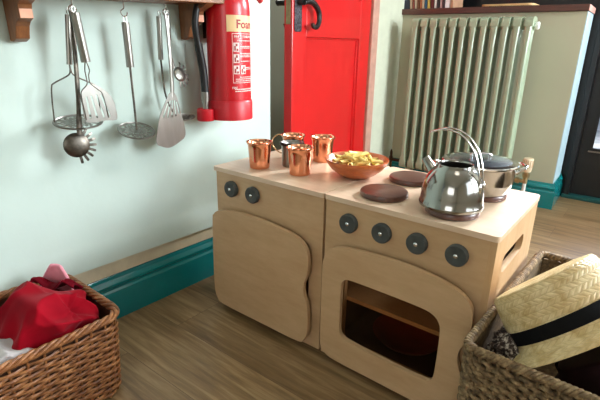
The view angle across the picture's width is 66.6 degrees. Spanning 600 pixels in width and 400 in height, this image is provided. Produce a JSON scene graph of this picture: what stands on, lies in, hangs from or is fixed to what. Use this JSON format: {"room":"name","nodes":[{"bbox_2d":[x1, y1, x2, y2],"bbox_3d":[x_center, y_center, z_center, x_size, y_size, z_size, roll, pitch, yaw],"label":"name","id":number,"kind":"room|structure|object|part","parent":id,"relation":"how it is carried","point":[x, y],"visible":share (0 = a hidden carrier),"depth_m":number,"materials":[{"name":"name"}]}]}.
{"room":"children's room","nodes":[
{"label":"children's room","id":0,"kind":"room"},
{"bbox_2d":[0,0,269,291],"bbox_3d":[-1.394,-0.567,0.417,0.324,2.500,3.676,16,24,37],"label":"wall","id":1,"kind":"structure","parent":0,"point":[133,196],"depth_m":1.37,"materials":[{"name":"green paint"}]},
{"bbox_2d":[2,0,224,41],"bbox_3d":[-0.511,-0.492,1.222,0.144,0.127,0.720,16,25,37],"label":"rack","id":2,"kind":"object","parent":1,"relation":"attached to","point":[18,13],"visible":0.95,"depth_m":1.14,"materials":[{"name":"brown wood"}]},
{"bbox_2d":[51,7,102,129],"bbox_3d":[-0.596,-0.339,1.191,0.072,0.303,0.134,16,24,37],"label":"potato masher","id":3,"kind":"object","parent":2,"relation":"hanging from","point":[66,122],"visible":0.76,"depth_m":1.19,"materials":[{"name":"metal"}]},
{"bbox_3d":[-0.592,-0.417,1.167,0.014,0.139,0.028,16,24,37],"label":"handle","id":4,"kind":"part","parent":3,"relation":"part of","materials":[{"name":"metal"}]},
{"bbox_3d":[-0.596,-0.280,1.212,0.004,0.152,0.130,16,24,37],"label":"frame","id":5,"kind":"part","parent":3,"relation":"part of","materials":[{"name":"metal"}]},
{"bbox_3d":[-0.598,-0.211,1.234,0.072,0.033,0.134,16,24,37],"label":"mashing plate","id":6,"kind":"part","parent":3,"relation":"part of","materials":[{"name":"metal"}]},
{"bbox_2d":[63,7,96,162],"bbox_3d":[-0.591,-0.288,1.190,0.086,0.398,0.026,-14,24,-38],"label":"server","id":7,"kind":"object","parent":2,"relation":"hanging from","point":[77,144],"visible":0.95,"depth_m":1.22,"materials":[{"name":"metal"}]},
{"bbox_3d":[-0.579,-0.327,1.179,0.014,0.317,0.038,6,20,15],"label":"handle","id":8,"kind":"part","parent":7,"relation":"part of","materials":[{"name":"metal"}]},
{"bbox_2d":[63,133,89,156],"bbox_3d":[-0.602,-0.147,1.233,0.067,0.067,0.016,-13,23,-35],"label":"bowl","id":9,"kind":"object","parent":7,"relation":"on","point":[74,144],"depth_m":1.23,"materials":[{"name":"metal"}]},
{"bbox_2d":[70,5,116,122],"bbox_3d":[-0.536,-0.348,1.190,0.023,0.288,0.095,16,24,37],"label":"slotted turner","id":10,"kind":"object","parent":2,"relation":"hanging from","point":[92,90],"visible":1,"depth_m":1.20,"materials":[{"name":"metal"}]},
{"bbox_3d":[-0.552,-0.415,1.146,0.023,0.134,0.035,16,24,37],"label":"handle","id":11,"kind":"part","parent":10,"relation":"part of","materials":[{"name":"metal"}]},
{"bbox_3d":[-0.537,-0.259,1.220,0.001,0.099,0.095,16,24,37],"label":"blade","id":12,"kind":"part","parent":10,"relation":"part of","materials":[{"name":"silver metal"}]},
{"bbox_2d":[117,17,155,139],"bbox_3d":[-0.486,-0.349,1.319,0.092,0.340,0.112,16,24,37],"label":"potato masher","id":13,"kind":"object","parent":2,"relation":"hanging from","point":[125,25],"visible":1,"depth_m":1.33,"materials":[{"name":"metal"}]},
{"bbox_3d":[-0.485,-0.445,1.285,0.021,0.138,0.023,16,24,37],"label":"handle","id":14,"kind":"part","parent":13,"relation":"part of","materials":[{"name":"metal"}]},
{"bbox_3d":[-0.487,-0.295,1.337,0.006,0.181,0.008,16,24,37],"label":"rod","id":15,"kind":"part","parent":13,"relation":"part of","materials":[{"name":"metal"}]},
{"bbox_3d":[-0.489,-0.208,1.367,0.092,0.041,0.112,16,24,37],"label":"mashing plate","id":16,"kind":"part","parent":13,"relation":"part of","materials":[{"name":"metal"}]},
{"bbox_2d":[156,10,185,147],"bbox_3d":[-0.411,-0.363,1.396,0.020,0.407,0.110,16,24,37],"label":"slotted spatula","id":17,"kind":"object","parent":2,"relation":"hanging from","point":[171,130],"visible":1,"depth_m":1.42,"materials":[{"name":"metal"}]},
{"bbox_3d":[-0.398,-0.441,1.384,0.020,0.251,0.019,16,24,37],"label":"handle","id":18,"kind":"part","parent":17,"relation":"part of","materials":[{"name":"metal"}]},
{"bbox_3d":[-0.407,-0.249,1.429,0.002,0.171,0.110,16,24,37],"label":"blade","id":19,"kind":"part","parent":17,"relation":"part of","materials":[{"name":"silver metal"}]},
{"bbox_2d":[156,11,194,120],"bbox_3d":[-0.389,-0.420,1.451,0.113,0.333,0.041,-17,26,-42],"label":"potato masher","id":20,"kind":"object","parent":2,"relation":"hanging from","point":[158,18],"visible":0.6,"depth_m":1.41,"materials":[{"name":"metal"}]},
{"bbox_3d":[-0.428,-0.502,1.394,0.021,0.142,0.015,16,24,37],"label":"handle","id":21,"kind":"part","parent":20,"relation":"part of","materials":[{"name":"metal"}]},
{"bbox_3d":[-0.414,-0.354,1.458,0.051,0.185,0.008,-9,21,-26],"label":"rod","id":22,"kind":"part","parent":20,"relation":"part of","materials":[{"name":"metal"}]},
{"bbox_3d":[-0.388,-0.272,1.504,0.040,0.019,0.104,16,24,37],"label":"mashing plate","id":23,"kind":"part","parent":20,"relation":"part of","materials":[{"name":"metal"}]},
{"bbox_2d":[166,9,188,87],"bbox_3d":[-0.381,-0.469,1.426,0.025,0.229,0.078,10,21,24],"label":"server","id":24,"kind":"object","parent":2,"relation":"hanging from","point":[179,73],"visible":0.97,"depth_m":1.44,"materials":[{"name":"metal"}]},
{"bbox_3d":[-0.396,-0.489,1.395,0.005,0.171,0.024,16,24,37],"label":"handle","id":25,"kind":"part","parent":24,"relation":"part of","materials":[{"name":"metal"}]},
{"bbox_2d":[174,67,184,81],"bbox_3d":[-0.381,-0.398,1.446,0.018,0.044,0.046,16,24,37],"label":"bowl","id":26,"kind":"object","parent":24,"relation":"on","point":[179,73],"depth_m":1.44,"materials":[{"name":"metal"}]},
{"bbox_2d":[74,226,212,284],"bbox_3d":[-1.304,0.477,0.677,0.008,0.048,3.674,16,24,37],"label":"trim","id":27,"kind":"structure","parent":1,"relation":"attached to","point":[109,269],"depth_m":1.55,"materials":[{"name":"beige paint"}]},
{"bbox_2d":[87,237,213,318],"bbox_3d":[-1.301,0.577,0.707,0.023,0.152,3.676,16,24,37],"label":"baseboard","id":28,"kind":"structure","parent":1,"relation":"attached to","point":[132,289],"depth_m":1.61,"materials":[{"name":"teal paint"}]},
{"bbox_2d":[192,0,262,121],"bbox_3d":[-0.233,-0.523,1.529,0.255,0.492,0.172,-4,20,-15],"label":"fire extinguisher","id":29,"kind":"object","parent":1,"relation":"attached to","point":[226,26],"visible":0.99,"depth_m":1.48,"materials":[{"name":"red metal"}]},
{"bbox_2d":[234,44,244,73],"bbox_3d":[-0.194,-0.457,1.479,0.039,0.092,0.003,-13,23,-36],"label":"print","id":30,"kind":"object","parent":29,"relation":"on","point":[239,49],"depth_m":1.48},
{"bbox_3d":[-0.184,-0.466,1.504,0.021,0.153,0.100,11,21,27],"label":"printed panel","id":31,"kind":"part","parent":29,"relation":"part of","materials":[{"name":"paper"}]},
{"bbox_2d":[237,40,249,69],"bbox_3d":[-0.181,-0.473,1.492,0.007,0.090,0.061,14,22,32],"label":"print","id":32,"kind":"object","parent":29,"relation":"on","point":[243,46],"depth_m":1.49},
{"bbox_2d":[103,196,599,399],"bbox_3d":[-0.244,0.577,1.154,5.900,0.100,5.650,15,23,35],"label":"floor","id":33,"kind":"structure","parent":0,"point":[186,344],"depth_m":1.36,"materials":[{"name":"brown wood"}]},
{"bbox_2d":[0,274,121,399],"bbox_3d":[-0.711,0.406,1.103,0.339,0.238,0.473,16,24,36],"label":"wicker basket","id":34,"kind":"object","parent":33,"relation":"on","point":[84,363],"visible":0.63,"depth_m":1.07,"materials":[{"name":"brown wicker"}]},
{"bbox_2d":[0,338,33,364],"bbox_3d":[-0.684,0.367,0.989,0.121,0.093,0.236,15,23,35],"label":"cloth","id":35,"kind":"object","parent":34,"relation":"in","point":[7,353],"visible":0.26,"depth_m":0.99,"materials":[{"name":"white fabric"}]},
{"bbox_2d":[0,281,99,349],"bbox_3d":[-0.637,0.314,1.141,0.266,0.229,0.228,15,23,35],"label":"cloth","id":36,"kind":"object","parent":34,"relation":"in","point":[33,315],"visible":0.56,"depth_m":1.05,"materials":[{"name":"fabric"}]},
{"bbox_2d":[29,277,82,290],"bbox_3d":[-0.646,0.241,1.232,0.128,0.088,0.070,3,19,6],"label":"garment","id":37,"kind":"object","parent":34,"relation":"in","point":[43,282],"visible":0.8,"depth_m":1.21,"materials":[{"name":"fabric"}]},
{"bbox_2d":[43,264,73,290],"bbox_3d":[-0.663,0.206,1.231,0.110,0.090,0.031,7,20,18],"label":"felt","id":38,"kind":"object","parent":34,"relation":"in","point":[55,273],"visible":0.73,"depth_m":1.22,"materials":[{"name":"pink fabric"}]},
{"bbox_2d":[213,149,389,348],"bbox_3d":[-0.002,0.127,1.548,0.434,0.494,0.406,15,23,35],"label":"base cabinet","id":39,"kind":"object","parent":33,"relation":"on","point":[269,225],"visible":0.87,"depth_m":1.37,"materials":[{"name":"brown wood"}]},
{"bbox_3d":[-0.215,-0.034,1.428,0.051,0.051,0.016,15,23,35],"label":"knob","id":40,"kind":"part","parent":39,"relation":"part of","materials":[{"name":"black plastic"}]},
{"bbox_3d":[-0.143,-0.015,1.375,0.051,0.051,0.016,15,23,35],"label":"knob","id":41,"kind":"part","parent":39,"relation":"part of","materials":[{"name":"black plastic"}]},
{"bbox_2d":[246,139,272,169],"bbox_3d":[-0.128,-0.144,1.441,0.083,0.084,0.083,15,23,35],"label":"copper cup","id":42,"kind":"object","parent":39,"relation":"on","point":[259,150],"visible":1,"depth_m":1.42,"materials":[{"name":"orange metal"}]},
{"bbox_3d":[-0.130,0.222,1.421,0.401,0.356,0.013,15,23,35],"label":"door","id":43,"kind":"part","parent":39,"relation":"part of","materials":[{"name":"brown wood"}]},
{"bbox_3d":[-0.099,0.174,1.425,0.422,0.480,0.022,15,23,35],"label":"panel","id":44,"kind":"part","parent":39,"relation":"part of","materials":[{"name":"brown wood"}]},
{"bbox_2d":[272,132,304,153],"bbox_3d":[-0.035,-0.185,1.566,0.110,0.084,0.081,15,23,35],"label":"copper mug","id":45,"kind":"object","parent":39,"relation":"on","point":[289,135],"visible":0.36,"depth_m":1.56,"materials":[{"name":"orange metal"}]},
{"bbox_3d":[-0.075,-0.193,1.567,0.046,0.069,0.004,5,19,12],"label":"handle","id":46,"kind":"part","parent":45,"relation":"part of","materials":[{"name":"gold metal"}]},
{"bbox_2d":[280,139,304,167],"bbox_3d":[-0.026,-0.149,1.469,0.079,0.079,0.079,15,23,35],"label":"steel cup","id":47,"kind":"object","parent":39,"relation":"on","point":[285,161],"visible":0.52,"depth_m":1.45,"materials":[{"name":"silver metal"}]},
{"bbox_2d":[286,144,313,176],"bbox_3d":[0.000,-0.119,1.374,0.083,0.084,0.083,15,23,35],"label":"copper cup","id":48,"kind":"object","parent":39,"relation":"on","point":[299,155],"visible":1,"depth_m":1.35,"materials":[{"name":"orange metal"}]},
{"bbox_2d":[310,134,334,162],"bbox_3d":[0.076,-0.172,1.535,0.083,0.084,0.083,-5,20,-18],"label":"copper cup","id":49,"kind":"object","parent":39,"relation":"on","point":[322,143],"visible":0.87,"depth_m":1.51,"materials":[{"name":"orange metal"}]},
{"bbox_2d":[325,151,388,179],"bbox_3d":[0.168,-0.098,1.363,0.189,0.057,0.189,15,23,35],"label":"wooden bowl","id":50,"kind":"object","parent":39,"relation":"on","point":[347,171],"visible":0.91,"depth_m":1.30,"materials":[{"name":"orange wood"}]},
{"bbox_2d":[331,158,343,161],"bbox_3d":[0.112,-0.118,1.349,0.044,0.011,0.011,-12,23,-33],"label":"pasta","id":51,"kind":"object","parent":50,"relation":"in","point":[335,159],"visible":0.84,"depth_m":1.34,"materials":[{"name":"yellow food"}]},
{"bbox_2d":[346,154,354,160],"bbox_3d":[0.146,-0.123,1.332,0.011,0.015,0.044,-13,23,-36],"label":"tube","id":52,"kind":"object","parent":50,"relation":"in","point":[347,155],"visible":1,"depth_m":1.33,"materials":[{"name":"yellow food"}]},
{"bbox_2d":[351,151,362,157],"bbox_3d":[0.164,-0.130,1.334,0.039,0.022,0.011,-7,21,-23],"label":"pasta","id":53,"kind":"object","parent":50,"relation":"in","point":[361,152],"visible":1,"depth_m":1.33,"materials":[{"name":"yellow food"}]},
{"bbox_2d":[357,157,367,161],"bbox_3d":[0.180,-0.115,1.315,0.011,0.014,0.045,-7,21,-23],"label":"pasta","id":54,"kind":"object","parent":50,"relation":"in","point":[361,159],"visible":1,"depth_m":1.31,"materials":[{"name":"yellow food"}]},
{"bbox_2d":[356,161,369,165],"bbox_3d":[0.179,-0.104,1.306,0.042,0.017,0.011,6,19,14],"label":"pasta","id":55,"kind":"object","parent":50,"relation":"in","point":[366,162],"visible":1,"depth_m":1.30,"materials":[{"name":"yellow food"}]},
{"bbox_2d":[368,159,382,163],"bbox_3d":[0.221,-0.112,1.332,0.044,0.015,0.011,1,19,-1],"label":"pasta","id":56,"kind":"object","parent":50,"relation":"in","point":[370,160],"visible":0.88,"depth_m":1.33,"materials":[{"name":"yellow food"}]},
{"bbox_2d":[320,167,539,399],"bbox_3d":[0.346,0.221,1.291,0.446,0.494,0.406,15,23,35],"label":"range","id":57,"kind":"object","parent":33,"relation":"on","point":[400,261],"visible":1,"depth_m":1.13,"materials":[{"name":"brown wood"}]},
{"bbox_3d":[0.125,0.061,1.178,0.051,0.051,0.016,15,23,35],"label":"knob","id":58,"kind":"part","parent":57,"relation":"part of","materials":[{"name":"black plastic"}]},
{"bbox_3d":[0.200,0.082,1.123,0.051,0.051,0.016,15,23,35],"label":"knob","id":59,"kind":"part","parent":57,"relation":"part of","materials":[{"name":"black plastic"}]},
{"bbox_2d":[360,184,408,202],"bbox_3d":[0.221,-0.019,1.200,0.125,0.016,0.125,15,23,35],"label":"disc","id":60,"kind":"object","parent":57,"relation":"on","point":[384,193],"visible":1,"depth_m":1.17,"materials":[{"name":"brown wood"}]},
{"bbox_2d":[320,246,473,399],"bbox_3d":[0.341,0.272,1.303,0.410,0.367,0.394,15,23,35],"label":"oven","id":61,"kind":"object","parent":57,"relation":"in","point":[360,284],"depth_m":1.17,"materials":[{"name":"brown wood"}]},
{"bbox_2d":[373,314,438,355],"bbox_3d":[0.328,0.411,1.383,0.216,0.034,0.216,15,23,35],"label":"round dish","id":62,"kind":"object","parent":57,"relation":"in","point":[398,336],"visible":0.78,"depth_m":1.39,"materials":[{"name":"ceramic"}]},
{"bbox_3d":[0.238,0.267,1.173,0.424,0.480,0.016,15,23,35],"label":"panel","id":63,"kind":"part","parent":57,"relation":"part of","materials":[{"name":"brown wood"}]},
{"bbox_2d":[389,171,426,186],"bbox_3d":[0.324,-0.063,1.334,0.125,0.016,0.125,-5,20,-17],"label":"disc","id":64,"kind":"object","parent":57,"relation":"on","point":[404,178],"visible":0.79,"depth_m":1.31,"materials":[{"name":"brown wood"}]},
{"bbox_3d":[0.273,0.102,1.069,0.051,0.051,0.016,15,23,35],"label":"knob","id":65,"kind":"part","parent":57,"relation":"part of","materials":[{"name":"black plastic"}]},
{"bbox_2d":[425,208,479,221],"bbox_3d":[0.362,0.022,1.086,0.125,0.016,0.125,5,19,11],"label":"disc","id":66,"kind":"object","parent":57,"relation":"on","point":[459,218],"visible":0.44,"depth_m":1.03,"materials":[{"name":"brown wood"}]},
{"bbox_2d":[419,127,484,214],"bbox_3d":[0.360,-0.073,1.059,0.149,0.182,0.149,0,19,-4],"label":"kettle","id":67,"kind":"object","parent":66,"relation":"on","point":[452,187],"visible":1,"depth_m":1.02,"materials":[{"name":"metal"}]},
{"bbox_3d":[0.316,-0.078,1.102,0.054,0.055,0.033,15,23,35],"label":"spout","id":68,"kind":"part","parent":67,"relation":"part of","materials":[{"name":"metal"}]},
{"bbox_3d":[0.359,-0.099,1.051,0.134,0.128,0.030,15,23,35],"label":"handle","id":69,"kind":"part","parent":67,"relation":"part of","materials":[{"name":"silver metal"}]},
{"bbox_3d":[0.348,0.123,1.014,0.051,0.051,0.016,15,23,35],"label":"knob","id":70,"kind":"part","parent":57,"relation":"part of","materials":[{"name":"black plastic"}]},
{"bbox_2d":[484,194,507,202],"bbox_3d":[0.484,-0.020,1.216,0.125,0.016,0.125,6,20,15],"label":"disc","id":71,"kind":"object","parent":57,"relation":"on","point":[504,197],"visible":0.19,"depth_m":1.16,"materials":[{"name":"brown wood"}]},
{"bbox_2d":[433,152,528,197],"bbox_3d":[0.471,-0.077,1.204,0.198,0.100,0.192,-14,24,-37],"label":"saucepan","id":72,"kind":"object","parent":71,"relation":"on","point":[499,171],"visible":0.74,"depth_m":1.14,"materials":[{"name":"metal"}]},
{"bbox_3d":[0.471,-0.102,1.195,0.192,0.007,0.192,2,19,4],"label":"lid","id":73,"kind":"part","parent":72,"relation":"part of","materials":[{"name":"silver metal"}]},
{"bbox_3d":[0.471,-0.117,1.190,0.058,0.017,0.010,2,19,4],"label":"lid handle","id":74,"kind":"part","parent":72,"relation":"part of","materials":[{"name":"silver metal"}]},
{"bbox_3d":[0.572,-0.084,1.194,0.039,0.024,0.068,2,19,4],"label":"pan handle","id":75,"kind":"part","parent":72,"relation":"part of","materials":[{"name":"silver metal"}]},
{"bbox_3d":[0.521,0.270,1.179,0.015,0.480,0.374,15,23,35],"label":"panel","id":76,"kind":"part","parent":57,"relation":"part of","materials":[{"name":"brown wood"}]},
{"bbox_2d":[399,16,539,170],"bbox_3d":[0.943,-0.518,2.679,0.685,1.030,0.104,14,23,33],"label":"radiator","id":77,"kind":"object","parent":33,"relation":"on","point":[435,42],"visible":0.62,"depth_m":2.61,"materials":[{"name":"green metal"}]},
{"bbox_2d":[389,149,398,166],"bbox_3d":[0.623,-0.220,3.020,0.082,0.235,0.024,14,23,33],"label":"valve","id":78,"kind":"object","parent":77,"relation":"attached to","point":[391,158],"visible":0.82,"depth_m":3.00,"materials":[{"name":"brown metal"}]},
{"bbox_2d":[514,157,533,191],"bbox_3d":[1.237,-0.097,2.592,0.123,0.300,0.055,14,23,33],"label":"valve","id":79,"kind":"object","parent":77,"relation":"attached to","point":[529,161],"visible":0.71,"depth_m":2.54,"materials":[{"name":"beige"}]},
{"bbox_2d":[457,251,599,399],"bbox_3d":[0.673,0.415,1.003,0.477,0.332,0.581,16,24,37],"label":"seagrass basket","id":80,"kind":"object","parent":33,"relation":"on","point":[485,374],"visible":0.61,"depth_m":0.87,"materials":[{"name":"brown wicker"}]},
{"bbox_2d":[486,325,518,359],"bbox_3d":[0.433,0.335,0.957,0.088,0.148,0.136,7,20,16],"label":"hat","id":81,"kind":"object","parent":80,"relation":"in","point":[502,343],"visible":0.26,"depth_m":0.93,"materials":[{"name":"grey fabric"}]},
{"bbox_2d":[494,254,599,367],"bbox_3d":[0.548,0.242,0.903,0.288,0.281,0.279,1,19,0],"label":"straw hat","id":82,"kind":"object","parent":80,"relation":"in","point":[552,316],"visible":0.89,"depth_m":0.84,"materials":[{"name":"beige wicker"}]},
{"bbox_2d":[555,346,599,395],"bbox_3d":[0.607,0.313,0.870,0.244,0.191,0.199,-15,24,-39],"label":"felt hat","id":83,"kind":"object","parent":80,"relation":"in","point":[582,370],"visible":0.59,"depth_m":0.85,"materials":[{"name":"black fabric"}]},
{"bbox_2d":[370,0,404,165],"bbox_3d":[0.434,-1.343,2.795,0.335,2.500,0.340,16,24,37],"label":"wall","id":84,"kind":"structure","parent":0,"point":[390,14],"depth_m":2.86,"materials":[{"name":"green paint"}]},
{"bbox_2d":[275,0,371,152],"bbox_3d":[0.158,-0.943,2.300,0.172,2.028,0.799,13,22,31],"label":"door","id":85,"kind":"structure","parent":84,"relation":"in","point":[326,42],"depth_m":2.33,"materials":[{"name":"red paint"}]},
{"bbox_3d":[-0.045,-0.851,2.098,0.077,0.130,0.149,13,22,31],"label":"handle","id":86,"kind":"part","parent":85,"relation":"part of","materials":[{"name":"beige metal"}]},
{"bbox_3d":[-0.050,-0.848,1.974,0.024,0.165,0.004,13,22,31],"label":"latch plate","id":87,"kind":"part","parent":85,"relation":"part of","materials":[{"name":"gold metal"}]},
{"bbox_3d":[-0.008,-0.840,1.998,0.005,0.195,0.056,13,22,31],"label":"lock plate","id":88,"kind":"part","parent":85,"relation":"part of","materials":[{"name":"metal"}]},
{"bbox_3d":[0.045,-0.830,2.042,0.051,0.130,0.149,13,22,31],"label":"handle","id":89,"kind":"part","parent":85,"relation":"part of","materials":[{"name":"black metal"}]},
{"bbox_3d":[0.150,-0.501,2.441,0.014,0.695,0.560,13,22,31],"label":"panel","id":90,"kind":"part","parent":85,"relation":"part of","materials":[{"name":"red paint"}]},
{"bbox_3d":[0.160,-0.499,2.435,0.011,0.685,0.550,13,22,31],"label":"panel moulding","id":91,"kind":"part","parent":85,"relation":"part of","materials":[{"name":"red paint"}]},
{"bbox_2d":[363,0,379,151],"bbox_3d":[0.374,-1.095,2.651,0.165,2.120,0.065,16,24,37],"label":"trim","id":92,"kind":"structure","parent":84,"relation":"attached to","point":[375,4],"depth_m":2.71,"materials":[{"name":"pink paint"}]},
{"bbox_2d":[270,0,587,182],"bbox_3d":[0.248,-1.495,3.229,3.187,2.500,0.285,14,23,33],"label":"wall","id":93,"kind":"structure","parent":0,"point":[555,46],"depth_m":2.57,"materials":[{"name":"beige paint"}]},
{"bbox_2d":[391,158,562,209],"bbox_3d":[1.102,-0.159,3.002,1.060,0.148,0.305,14,23,33],"label":"baseboard","id":94,"kind":"structure","parent":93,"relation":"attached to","point":[549,193],"depth_m":2.64,"materials":[{"name":"teal paint"}]},
{"bbox_2d":[402,4,595,14],"bbox_3d":[1.116,-1.106,2.683,1.038,0.033,0.303,14,23,33],"label":"shelf","id":95,"kind":"object","parent":93,"relation":"on","point":[564,7],"visible":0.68,"depth_m":2.50,"materials":[{"name":"brown wood"}]},
{"bbox_2d":[404,0,409,8],"bbox_3d":[0.713,-1.335,2.877,0.062,0.260,0.200,14,23,33],"label":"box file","id":96,"kind":"object","parent":95,"relation":"on","point":[407,2],"visible":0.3,"depth_m":2.83,"materials":[{"name":"grey cardboard"}]},
{"bbox_2d":[430,0,434,7],"bbox_3d":[0.843,-1.289,2.780,0.032,0.241,0.180,14,23,33],"label":"book","id":97,"kind":"object","parent":95,"relation":"on","point":[432,1],"visible":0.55,"depth_m":2.74,"materials":[{"name":"brown paper"}]},
{"bbox_2d":[445,0,450,7],"bbox_3d":[0.919,-1.270,2.728,0.034,0.241,0.180,14,23,33],"label":"book","id":98,"kind":"object","parent":95,"relation":"on","point":[447,2],"visible":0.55,"depth_m":2.69,"materials":[{"name":"white paper"}]},
{"bbox_2d":[450,0,462,7],"bbox_3d":[0.940,-1.260,2.716,0.024,0.230,0.180,14,23,33],"label":"book","id":99,"kind":"object","parent":95,"relation":"on","point":[453,3],"visible":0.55,"depth_m":2.71,"materials":[{"name":"paper"}]},
{"bbox_2d":[482,3,537,6],"bbox_3d":[1.204,-1.106,2.612,0.280,0.016,0.200,14,23,33],"label":"wooden tray","id":100,"kind":"object","parent":95,"relation":"on","point":[511,4],"visible":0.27,"depth_m":2.52,"materials":[{"name":"brown wood"}]},
{"bbox_2d":[463,0,599,195],"bbox_3d":[1.360,-1.339,2.833,2.860,2.500,0.225,15,23,35],"label":"wall","id":101,"kind":"structure","parent":0,"point":[466,3],"depth_m":2.69,"materials":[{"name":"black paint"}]},
{"bbox_2d":[561,193,599,203],"bbox_3d":[2.016,0.065,2.590,0.950,0.022,0.059,15,23,35],"label":"trim","id":102,"kind":"structure","parent":101,"relation":"attached to","point":[570,195],"depth_m":2.79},
{"bbox_2d":[563,21,599,193],"bbox_3d":[2.071,-0.932,2.330,0.905,2.080,0.195,15,23,35],"label":"trim","id":103,"kind":"structure","parent":101,"relation":"attached to","point":[596,51],"depth_m":2.68,"materials":[{"name":"black paint"}]},
{"bbox_2d":[569,55,599,197],"bbox_3d":[2.049,-0.914,2.307,0.844,2.039,0.057,15,23,35],"label":"door","id":104,"kind":"structure","parent":101,"relation":"in","point":[586,176],"depth_m":2.75,"materials":[{"name":"black paint"}]},
{"bbox_2d":[552,11,593,183],"bbox_3d":[1.527,-0.488,2.584,0.004,1.056,0.283,14,23,33],"label":"wall","id":105,"kind":"structure","parent":0,"point":[589,18],"depth_m":2.53,"materials":[{"name":"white paint"}]},
{"label":"outside","id":106,"kind":"structure","parent":0,"visible":0},
{"bbox_2d":[593,120,599,147],"bbox_3d":[4.823,-0.540,4.769,6.000,0.100,6.540,15,23,35],"label":"ground","id":107,"kind":"structure","parent":106,"point":[597,138],"depth_m":4.81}
]}

